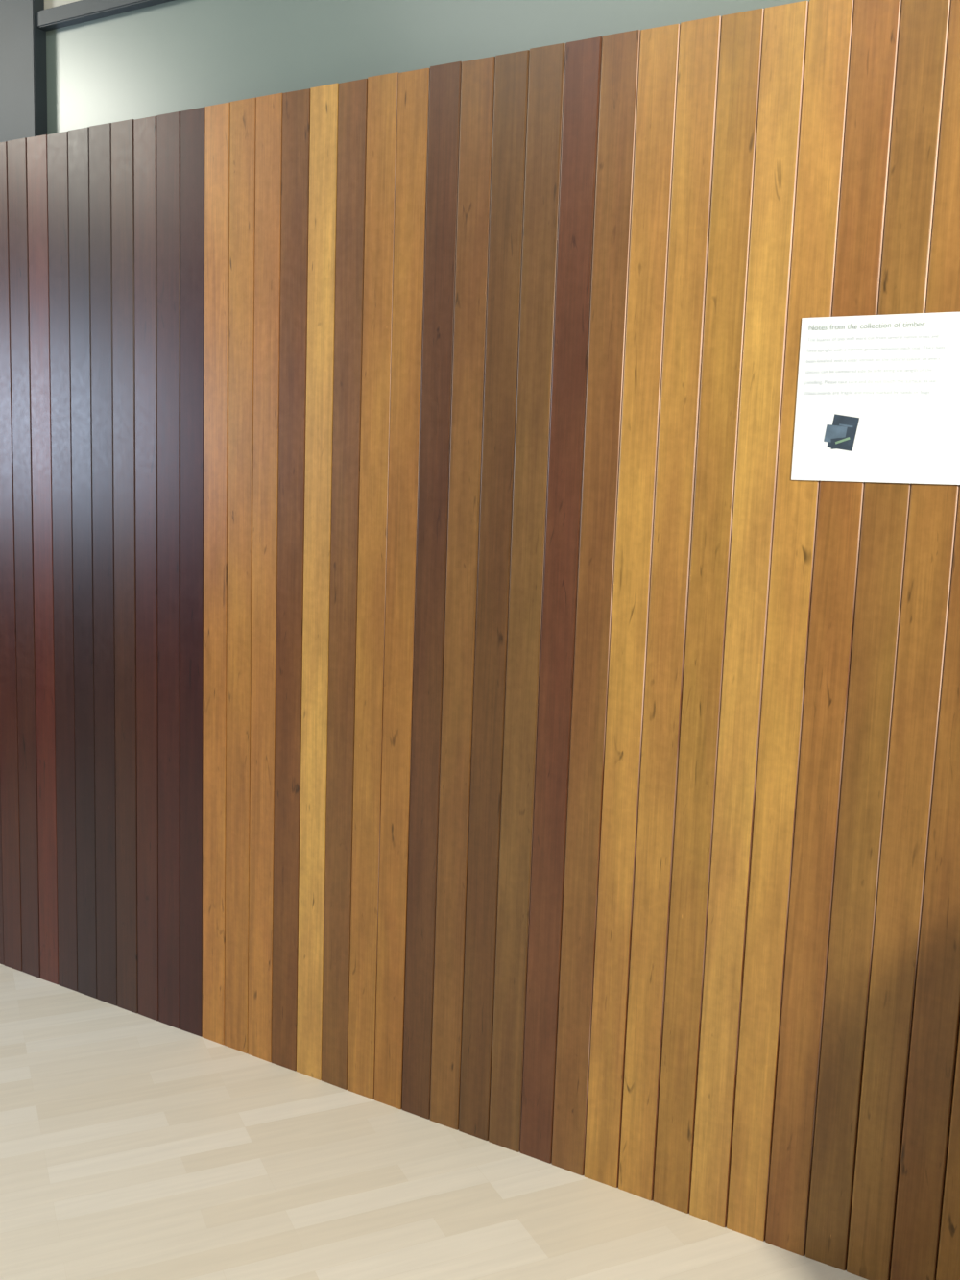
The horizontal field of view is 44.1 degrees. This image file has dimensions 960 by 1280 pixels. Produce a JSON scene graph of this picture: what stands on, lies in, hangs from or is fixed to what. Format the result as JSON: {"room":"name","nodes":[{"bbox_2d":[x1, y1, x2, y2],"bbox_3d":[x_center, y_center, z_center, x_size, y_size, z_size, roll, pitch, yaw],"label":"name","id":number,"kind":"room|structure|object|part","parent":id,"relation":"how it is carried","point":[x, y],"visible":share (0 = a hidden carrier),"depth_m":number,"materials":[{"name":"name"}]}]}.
{"room":"exhibition gallery","nodes":[
{"label":"exhibition gallery","id":0,"kind":"room"},
{"bbox_2d":[0,964,868,1279],"bbox_3d":[-1.738,1.286,1.314,6.300,0.100,4.500,7,9,30],"label":"floor","id":1,"kind":"structure","parent":0,"point":[133,1146],"depth_m":2.45,"materials":[{"name":"laminate"}]},
{"bbox_2d":[0,0,959,1279],"bbox_3d":[-0.658,-0.113,2.966,6.292,2.301,0.101,7,9,30],"label":"wall","id":2,"kind":"structure","parent":0,"point":[440,684],"depth_m":2.47,"materials":[{"name":"brown wood"}]},
{"bbox_2d":[0,0,47,142],"bbox_3d":[-1.181,-1.962,3.072,0.150,1.301,0.078,7,9,30],"label":"post","id":3,"kind":"object","parent":2,"relation":"on","point":[23,78],"visible":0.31,"depth_m":3.09,"materials":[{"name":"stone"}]},
{"bbox_2d":[36,0,174,31],"bbox_3d":[-0.545,-2.027,2.687,6.100,1.025,0.075,7,9,30],"label":"window","id":4,"kind":"structure","parent":3,"relation":"attached to","point":[48,4],"depth_m":2.98,"materials":[{"name":"paint"}]},
{"bbox_3d":[-0.564,-1.539,2.749,6.100,0.040,0.065,7,9,30],"label":"rail","id":5,"kind":"part","parent":4,"relation":"part of","materials":[{"name":"grey metal"}]},
{"bbox_2d":[46,0,809,134],"bbox_3d":[0.455,-1.267,2.166,3.709,0.281,0.010,7,9,30],"label":"pane","id":6,"kind":"object","parent":2,"relation":"on","point":[175,56],"visible":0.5,"depth_m":2.70,"materials":[{"name":"glass"}]},
{"bbox_2d":[791,312,959,484],"bbox_3d":[0.747,-0.410,2.018,0.420,0.285,0.003,7,9,30],"label":"paper notice","id":7,"kind":"object","parent":2,"relation":"attached to","point":[879,396],"visible":1,"depth_m":2.05,"materials":[{"name":"white paper"}]},
{"bbox_2d":[823,413,859,451],"bbox_3d":[0.637,-0.366,2.089,0.059,0.064,0.001,7,9,30],"label":"picture","id":8,"kind":"object","parent":7,"relation":"attached to","point":[841,431],"depth_m":2.09}
]}

